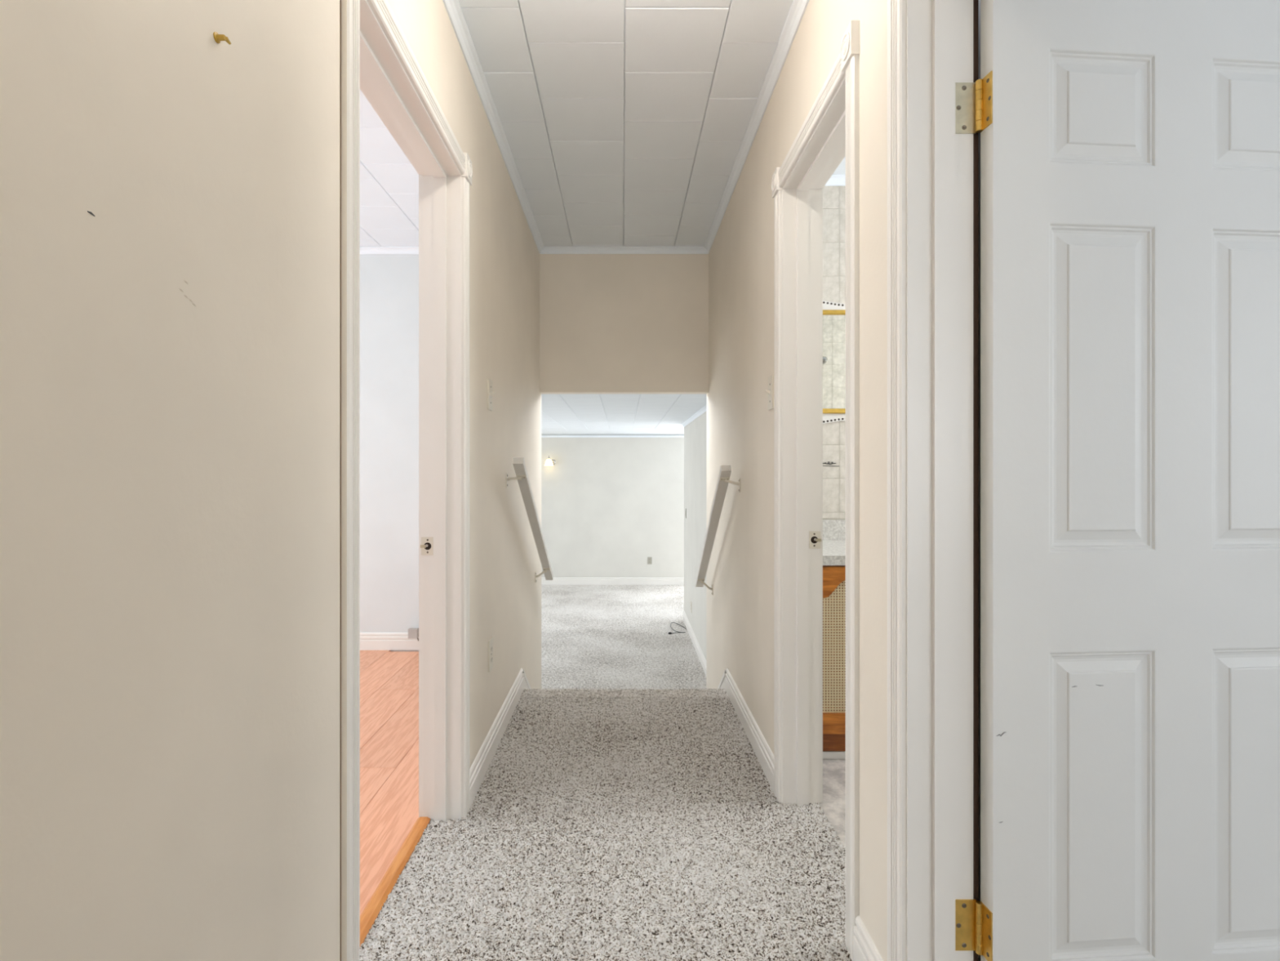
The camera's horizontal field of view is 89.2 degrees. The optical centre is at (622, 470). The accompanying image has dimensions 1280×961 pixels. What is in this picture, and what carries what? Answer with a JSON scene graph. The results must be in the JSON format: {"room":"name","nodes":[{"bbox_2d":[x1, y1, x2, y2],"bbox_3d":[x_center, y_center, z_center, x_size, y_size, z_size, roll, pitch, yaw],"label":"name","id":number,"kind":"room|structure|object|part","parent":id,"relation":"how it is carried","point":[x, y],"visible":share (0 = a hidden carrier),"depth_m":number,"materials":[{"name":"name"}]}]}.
{"room":"hallway","nodes":[
{"label":"hallway","id":0,"kind":"room"},
{"bbox_2d":[0,0,541,960],"bbox_3d":[-0.559,0.245,0.855,0.121,3.180,6.310,0,0,0],"label":"wall","id":1,"kind":"structure","parent":0,"point":[170,193],"depth_m":0.74,"materials":[{"name":"beige paint"}]},
{"bbox_2d":[213,31,231,44],"bbox_3d":[-0.494,-0.533,0.801,0.012,0.012,0.016,0,0,0],"label":"wall anchor","id":2,"kind":"object","parent":1,"relation":"attached to","point":[218,37],"visible":1,"depth_m":0.80,"materials":[{"name":"yellow metal"}]},
{"bbox_2d":[360,817,431,946],"bbox_3d":[-0.614,1.081,1.613,0.040,0.018,0.795,0,0,0],"label":"trim","id":3,"kind":"structure","parent":1,"relation":"attached to","point":[370,913],"depth_m":1.71,"materials":[{"name":"orange wood"}]},
{"bbox_2d":[340,0,472,960],"bbox_3d":[-0.554,0.049,1.613,0.156,2.071,0.927,0,0,0],"label":"trim","id":4,"kind":"structure","parent":1,"relation":"attached to","point":[377,59],"depth_m":2.00,"materials":[{"name":"white paint"}]},
{"bbox_3d":[-0.493,0.080,1.181,0.014,2.000,0.057,0,0,0],"label":"casing","id":5,"kind":"part","parent":4,"relation":"part of","materials":[{"name":"white paint"}]},
{"bbox_3d":[-0.626,-0.949,1.613,0.012,0.057,0.919,0,0,0],"label":"room casing","id":6,"kind":"part","parent":4,"relation":"part of","materials":[{"name":"white paint"}]},
{"bbox_3d":[-0.493,-0.949,1.613,0.014,0.057,0.805,0,0,0],"label":"head casing","id":7,"kind":"part","parent":4,"relation":"part of","materials":[{"name":"white paint"}]},
{"bbox_3d":[-0.626,0.080,2.043,0.012,2.000,0.057,0,0,0],"label":"room casing","id":8,"kind":"part","parent":4,"relation":"part of","materials":[{"name":"white paint"}]},
{"bbox_3d":[-0.605,0.233,2.010,0.037,0.056,0.003,0,0,0],"label":"strike plate","id":9,"kind":"part","parent":4,"relation":"part of","materials":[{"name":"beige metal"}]},
{"bbox_3d":[-0.493,0.080,2.043,0.014,2.000,0.057,0,0,0],"label":"casing","id":10,"kind":"part","parent":4,"relation":"part of","materials":[{"name":"white paint"}]},
{"bbox_2d":[488,636,493,671],"bbox_3d":[-0.496,0.692,2.450,0.007,0.115,0.070,0,0,0],"label":"electrical outlet","id":11,"kind":"object","parent":1,"relation":"attached to","point":[491,640],"visible":1,"depth_m":2.44,"materials":[{"name":"beige plastic"}]},
{"bbox_2d":[487,377,495,410],"bbox_3d":[-0.489,-0.286,2.440,0.021,0.115,0.070,0,0,0],"label":"light switch","id":12,"kind":"object","parent":1,"relation":"attached to","point":[490,383],"visible":1,"depth_m":2.43,"materials":[{"name":"beige plastic"}]},
{"bbox_2d":[442,0,543,253],"bbox_3d":[-0.484,-1.327,0.807,0.031,0.036,6.215,0,0,0],"label":"crown molding","id":13,"kind":"structure","parent":1,"relation":"attached to","point":[453,7],"depth_m":2.34,"materials":[{"name":"white gloss paint"}]},
{"bbox_2d":[469,668,524,808],"bbox_3d":[-0.493,1.028,2.641,0.013,0.104,1.138,0,0,0],"label":"baseboard","id":14,"kind":"structure","parent":1,"relation":"attached to","point":[478,769],"depth_m":2.47,"materials":[{"name":"white paint"}]},
{"bbox_2d":[522,669,531,688],"bbox_3d":[-0.493,1.409,3.610,0.014,0.853,0.800,0,0,0],"label":"trim","id":15,"kind":"structure","parent":1,"relation":"attached to","point":[526,686],"depth_m":3.28,"materials":[{"name":"white paint"}]},
{"bbox_2d":[505,457,553,582],"bbox_3d":[-0.457,0.298,3.293,0.086,0.708,1.187,0,0,0],"label":"handrail","id":16,"kind":"object","parent":1,"relation":"attached to","point":[518,463],"visible":1,"depth_m":3.10,"materials":[{"name":"white paint"}]},
{"bbox_3d":[-0.463,0.035,2.793,0.070,0.018,0.015,0,0,0],"label":"arm","id":17,"kind":"part","parent":16,"relation":"part of","materials":[{"name":"beige plastic"}]},
{"bbox_3d":[-0.463,0.589,3.716,0.070,0.049,0.015,0,0,0],"label":"arm","id":18,"kind":"part","parent":16,"relation":"part of","materials":[{"name":"beige plastic"}]},
{"bbox_2d":[360,649,418,915],"bbox_3d":[-2.216,1.110,0.810,3.168,0.060,6.220,0,0,0],"label":"floor","id":19,"kind":"structure","parent":0,"point":[388,680],"depth_m":2.44,"materials":[{"name":"orange laminate"}]},
{"bbox_2d":[360,89,418,246],"bbox_3d":[-2.210,-1.375,0.810,3.180,0.060,6.220,0,0,0],"label":"ceiling","id":20,"kind":"structure","parent":0,"point":[388,180],"depth_m":3.09,"materials":[{"name":"white paint"}]},
{"bbox_2d":[360,253,708,651],"bbox_3d":[-1.690,0.245,3.962,4.420,3.180,0.095,0,0,0],"label":"wall","id":21,"kind":"structure","parent":0,"point":[610,323],"depth_m":3.91,"materials":[{"name":"beige paint"}]},
{"bbox_2d":[360,632,418,649],"bbox_3d":[-2.210,1.028,3.913,3.180,0.104,0.013,0,0,0],"label":"baseboard","id":22,"kind":"structure","parent":21,"relation":"attached to","point":[368,641],"depth_m":3.91,"materials":[{"name":"white paint"}]},
{"bbox_2d":[360,246,418,253],"bbox_3d":[-2.210,-1.327,3.905,3.180,0.036,0.031,0,0,0],"label":"crown molding","id":23,"kind":"structure","parent":21,"relation":"attached to","point":[363,250],"depth_m":3.90,"materials":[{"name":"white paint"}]},
{"bbox_2d":[408,627,418,640],"bbox_3d":[-1.232,0.978,3.876,0.076,0.079,0.062,0,0,0],"label":"electrical outlet","id":24,"kind":"object","parent":21,"relation":"attached to","point":[413,633],"visible":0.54,"depth_m":3.85,"materials":[{"name":"plastic"}]},
{"bbox_2d":[540,245,707,253],"bbox_3d":[0.010,-1.327,3.900,1.020,0.036,0.031,0,0,0],"label":"crown molding","id":25,"kind":"structure","parent":21,"relation":"attached to","point":[547,249],"depth_m":3.90,"materials":[{"name":"white wood"}]},
{"bbox_2d":[360,690,852,960],"bbox_3d":[0.901,1.103,0.443,2.997,0.054,5.486,0,0,0],"label":"floor","id":26,"kind":"structure","parent":0,"point":[641,828],"depth_m":1.83,"materials":[{"name":"carpet"}]},
{"bbox_2d":[822,565,845,759],"bbox_3d":[1.052,0.717,2.682,0.816,0.727,0.592,0,0,0],"label":"vanity cabinet","id":27,"kind":"object","parent":26,"relation":"on","point":[833,576],"visible":0.08,"depth_m":2.43,"materials":[{"name":"brown wood"}]},
{"bbox_2d":[822,520,845,565],"bbox_3d":[1.057,0.288,2.693,0.826,0.126,0.571,0,0,0],"label":"countertop","id":28,"kind":"structure","parent":27,"relation":"on","point":[833,531],"depth_m":2.84,"materials":[{"name":"stone"}]},
{"bbox_3d":[0.875,0.645,2.428,0.296,0.530,0.003,0,0,0],"label":"cane panel","id":29,"kind":"part","parent":27,"relation":"part of","materials":[{"name":"beige wicker"}]},
{"bbox_3d":[0.875,0.943,2.425,0.288,0.075,0.018,0,0,0],"label":"rail","id":30,"kind":"part","parent":27,"relation":"part of","materials":[{"name":"brown wood"}]},
{"bbox_3d":[1.052,1.014,2.442,0.816,0.077,0.016,0,0,0],"label":"rail","id":31,"kind":"part","parent":27,"relation":"part of","materials":[{"name":"brown wood"}]},
{"bbox_3d":[0.875,0.416,2.425,0.288,0.116,0.018,0,0,0],"label":"arched rail","id":32,"kind":"part","parent":27,"relation":"part of","materials":[{"name":"brown wood"}]},
{"bbox_2d":[541,434,684,577],"bbox_3d":[-0.150,0.580,10.510,7.700,2.510,0.100,0,0,0],"label":"wall","id":33,"kind":"structure","parent":0,"point":[609,505],"depth_m":10.46,"materials":[{"name":"paint"}]},
{"bbox_2d":[544,455,555,465],"bbox_3d":[-1.163,-0.166,10.368,0.149,0.168,0.216,0,0,11],"label":"wall sconce","id":34,"kind":"object","parent":33,"relation":"attached to","point":[548,461],"visible":1,"depth_m":10.30,"materials":[{"name":"white glass"}]},
{"bbox_3d":[-1.170,-0.137,10.335,0.148,0.110,0.148,0,0,0],"label":"lamp shade","id":35,"kind":"part","parent":34,"relation":"part of","materials":[{"name":"white glass"}]},
{"bbox_2d":[541,577,684,584],"bbox_3d":[-0.150,1.778,10.454,7.300,0.114,0.013,0,0,0],"label":"baseboard","id":36,"kind":"structure","parent":33,"relation":"attached to","point":[557,580],"depth_m":10.45,"materials":[{"name":"white paint"}]},
{"bbox_2d":[541,435,684,437],"bbox_3d":[-0.150,-0.557,10.444,7.300,0.036,0.031,0,0,0],"label":"crown molding","id":37,"kind":"structure","parent":33,"relation":"attached to","point":[542,436],"depth_m":10.45,"materials":[{"name":"white wood"}]},
{"bbox_2d":[647,556,652,564],"bbox_3d":[0.440,1.446,10.456,0.070,0.115,0.007,0,0,0],"label":"electrical outlet","id":38,"kind":"object","parent":33,"relation":"attached to","point":[649,558],"visible":1,"depth_m":10.46,"materials":[{"name":"plastic"}]},
{"bbox_2d":[541,584,706,688],"bbox_3d":[-0.150,1.860,7.215,7.300,0.050,6.490,0,0,0],"label":"floor","id":39,"kind":"structure","parent":0,"point":[593,636],"depth_m":7.09,"materials":[{"name":"carpet"}]},
{"bbox_2d":[520,688,728,697],"bbox_3d":[0.010,1.456,3.542,0.996,0.757,0.904,0,0,0],"label":"stairs","id":40,"kind":"structure","parent":39,"relation":"on","point":[703,693],"depth_m":3.14,"materials":[{"name":"carpet"}]},
{"bbox_2d":[668,622,686,634],"bbox_3d":[0.645,1.822,7.538,0.194,0.024,0.552,0,0,8],"label":"cable","id":41,"kind":"object","parent":39,"relation":"on","point":[669,633],"visible":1,"depth_m":7.36,"materials":[{"name":"black plastic"}]},
{"bbox_2d":[541,394,706,434],"bbox_3d":[-0.150,-0.605,7.235,7.300,0.060,6.450,0,0,0],"label":"ceiling","id":42,"kind":"structure","parent":0,"point":[561,414],"depth_m":6.43,"materials":[{"name":"white paint"}]},
{"bbox_2d":[457,0,793,245],"bbox_3d":[0.010,-1.375,0.807,1.020,0.060,6.215,0,0,0],"label":"ceiling","id":43,"kind":"structure","parent":0,"point":[624,122],"depth_m":2.37,"materials":[{"name":"white paint"}]},
{"bbox_2d":[684,411,706,659],"bbox_3d":[0.820,0.580,6.005,0.120,2.510,3.990,0,0,0],"label":"wall","id":44,"kind":"structure","parent":0,"point":[695,433],"depth_m":6.71,"materials":[{"name":"paint"}]},
{"bbox_2d":[681,404,706,426],"bbox_3d":[0.745,-0.557,6.005,0.031,0.036,3.990,0,0,0],"label":"crown molding","id":45,"kind":"structure","parent":44,"relation":"attached to","point":[703,410],"depth_m":6.61,"materials":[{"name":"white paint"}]},
{"bbox_2d":[683,610,706,675],"bbox_3d":[0.753,1.778,6.005,0.013,0.114,3.990,0,0,0],"label":"baseboard","id":46,"kind":"structure","parent":44,"relation":"attached to","point":[701,657],"depth_m":6.65,"materials":[{"name":"white paint"}]},
{"bbox_2d":[706,0,887,960],"bbox_3d":[0.580,0.245,0.855,0.120,3.180,6.310,0,0,0],"label":"wall","id":47,"kind":"structure","parent":0,"point":[740,425],"depth_m":2.28,"materials":[{"name":"beige paint"}]},
{"bbox_2d":[695,465,740,595],"bbox_3d":[0.475,0.344,3.321,0.090,0.737,1.011,0,0,0],"label":"handrail","id":48,"kind":"object","parent":47,"relation":"attached to","point":[725,472],"visible":1,"depth_m":3.18,"materials":[{"name":"white paint"}]},
{"bbox_3d":[0.481,0.656,3.727,0.072,0.057,0.015,0,0,0],"label":"arm","id":49,"kind":"part","parent":48,"relation":"part of","materials":[{"name":"beige plastic"}]},
{"bbox_3d":[0.481,0.052,2.865,0.072,0.030,0.015,0,0,0],"label":"arm","id":50,"kind":"part","parent":48,"relation":"part of","materials":[{"name":"beige plastic"}]},
{"bbox_3d":[0.517,0.064,2.865,0.005,0.060,0.026,0,0,0],"label":"wall plate","id":51,"kind":"part","parent":48,"relation":"part of","materials":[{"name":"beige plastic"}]},
{"bbox_2d":[717,669,726,688],"bbox_3d":[0.513,1.409,3.610,0.014,0.853,0.800,0,0,0],"label":"trim","id":52,"kind":"structure","parent":47,"relation":"attached to","point":[722,685],"depth_m":3.28,"materials":[{"name":"white paint"}]},
{"bbox_2d":[724,668,773,791],"bbox_3d":[0.513,1.028,2.689,0.013,0.104,1.041,0,0,0],"label":"baseboard","id":53,"kind":"structure","parent":47,"relation":"attached to","point":[764,754],"depth_m":2.55,"materials":[{"name":"white paint"}]},
{"bbox_2d":[703,0,808,253],"bbox_3d":[0.504,-1.327,0.807,0.031,0.036,6.215,0,0,0],"label":"crown molding","id":54,"kind":"structure","parent":47,"relation":"attached to","point":[797,9],"depth_m":2.34,"materials":[{"name":"white gloss paint"}]},
{"bbox_2d":[765,374,773,410],"bbox_3d":[0.509,-0.272,2.262,0.021,0.115,0.070,0,0,0],"label":"light switch","id":55,"kind":"object","parent":47,"relation":"attached to","point":[770,390],"visible":1,"depth_m":2.26,"materials":[{"name":"beige plastic"}]},
{"bbox_2d":[771,20,859,960],"bbox_3d":[0.574,0.049,1.797,0.156,2.071,0.752,0,0,0],"label":"trim","id":56,"kind":"structure","parent":47,"relation":"attached to","point":[828,133],"depth_m":2.10,"materials":[{"name":"white paint"}]},
{"bbox_3d":[0.513,0.080,2.140,0.014,2.000,0.057,0,0,0],"label":"casing","id":57,"kind":"part","parent":56,"relation":"part of","materials":[{"name":"white paint"}]},
{"bbox_3d":[0.513,-0.949,1.797,0.014,0.057,0.630,0,0,0],"label":"head casing","id":58,"kind":"part","parent":56,"relation":"part of","materials":[{"name":"white paint"}]},
{"bbox_3d":[0.625,0.224,2.107,0.037,0.056,0.003,0,0,0],"label":"strike plate","id":59,"kind":"part","parent":56,"relation":"part of","materials":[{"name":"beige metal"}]},
{"bbox_3d":[0.646,0.080,2.140,0.012,2.000,0.057,0,0,0],"label":"room casing","id":60,"kind":"part","parent":56,"relation":"part of","materials":[{"name":"white paint"}]},
{"bbox_3d":[0.646,-0.949,1.797,0.012,0.057,0.744,0,0,0],"label":"room casing","id":61,"kind":"part","parent":56,"relation":"part of","materials":[{"name":"white paint"}]},
{"bbox_3d":[0.513,0.080,1.454,0.014,2.000,0.057,0,0,0],"label":"casing","id":62,"kind":"part","parent":56,"relation":"part of","materials":[{"name":"white paint"}]},
{"bbox_2d":[853,915,883,960],"bbox_3d":[0.513,1.028,1.335,0.013,0.104,0.180,0,0,0],"label":"baseboard","id":63,"kind":"structure","parent":47,"relation":"attached to","point":[864,948],"depth_m":1.38,"materials":[{"name":"white paint"}]},
{"bbox_2d":[887,0,978,960],"bbox_3d":[0.574,0.049,0.817,0.156,2.071,0.865,0,0,0],"label":"trim","id":64,"kind":"structure","parent":47,"relation":"attached to","point":[933,45],"depth_m":1.18,"materials":[{"name":"white paint"}]},
{"bbox_3d":[0.513,0.080,1.216,0.014,2.000,0.057,0,0,0],"label":"casing","id":65,"kind":"part","parent":64,"relation":"part of","materials":[{"name":"white paint"}]},
{"bbox_3d":[0.646,0.080,1.216,0.012,2.000,0.057,0,0,0],"label":"room casing","id":66,"kind":"part","parent":64,"relation":"part of","materials":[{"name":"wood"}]},
{"bbox_2d":[822,186,845,519],"bbox_3d":[1.570,-0.107,3.030,1.860,2.475,0.100,0,0,0],"label":"wall","id":67,"kind":"structure","parent":0,"point":[833,197],"depth_m":2.98,"materials":[{"name":"tile"}]},
{"bbox_2d":[822,461,838,466],"bbox_3d":[0.920,-0.032,2.977,0.153,0.022,0.003,0,0,0],"label":"wall ornament","id":68,"kind":"object","parent":67,"relation":"attached to","point":[828,461],"visible":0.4,"depth_m":2.98,"materials":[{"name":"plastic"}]},
{"bbox_2d":[822,300,845,423],"bbox_3d":[1.080,-0.498,2.965,0.688,0.570,0.030,0,0,0],"label":"wall mirror","id":69,"kind":"object","parent":67,"relation":"attached to","point":[833,313],"visible":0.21,"depth_m":2.96,"materials":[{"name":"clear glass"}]},
{"bbox_2d":[822,520,845,539],"bbox_3d":[1.057,0.270,2.969,0.826,0.090,0.021,0,0,0],"label":"backsplash","id":70,"kind":"structure","parent":67,"relation":"attached to","point":[832,529],"depth_m":2.96,"materials":[{"name":"stone"}]},
{"bbox_2d":[824,174,845,186],"bbox_3d":[1.520,-1.327,2.965,1.760,0.036,0.031,0,0,0],"label":"crown molding","id":71,"kind":"structure","parent":67,"relation":"attached to","point":[835,180],"depth_m":2.97,"materials":[{"name":"white paint"}]},
{"bbox_2d":[832,155,845,174],"bbox_3d":[1.520,-1.375,2.140,1.760,0.060,1.680,0,0,0],"label":"ceiling","id":72,"kind":"structure","parent":0,"point":[841,169],"depth_m":2.90,"materials":[{"name":"white paint"}]},
{"bbox_2d":[978,0,980,960],"bbox_3d":[2.120,-0.107,1.350,2.960,2.475,0.100,0,0,0],"label":"wall","id":73,"kind":"structure","parent":0,"point":[979,0],"depth_m":1.30,"materials":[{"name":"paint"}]},
{"bbox_2d":[975,0,1279,960],"bbox_3d":[1.011,0.083,1.191,0.741,1.975,0.171,0,0,-5],"label":"door","id":74,"kind":"structure","parent":73,"relation":"in","point":[1130,149],"depth_m":1.17,"materials":[{"name":"white paint"}]},
{"bbox_3d":[0.859,-0.650,1.178,0.205,0.204,0.035,0,0,-5],"label":"panel","id":75,"kind":"part","parent":74,"relation":"part of","materials":[{"name":"white paint"}]},
{"bbox_3d":[0.859,-0.149,1.178,0.205,0.588,0.035,0,0,-5],"label":"panel","id":76,"kind":"part","parent":74,"relation":"part of","materials":[{"name":"white paint"}]},
{"bbox_3d":[0.859,0.601,1.178,0.205,0.558,0.035,0,0,-5],"label":"panel","id":77,"kind":"part","parent":74,"relation":"part of","materials":[{"name":"white paint"}]},
{"bbox_3d":[1.171,-0.650,1.204,0.205,0.204,0.035,0,0,-5],"label":"panel","id":78,"kind":"part","parent":74,"relation":"part of","materials":[{"name":"white paint"}]},
{"bbox_3d":[1.171,-0.149,1.204,0.205,0.588,0.035,0,0,-5],"label":"panel","id":79,"kind":"part","parent":74,"relation":"part of","materials":[{"name":"white paint"}]},
{"bbox_3d":[1.171,0.601,1.204,0.205,0.558,0.035,0,0,-5],"label":"panel","id":80,"kind":"part","parent":74,"relation":"part of","materials":[{"name":"white paint"}]}
]}

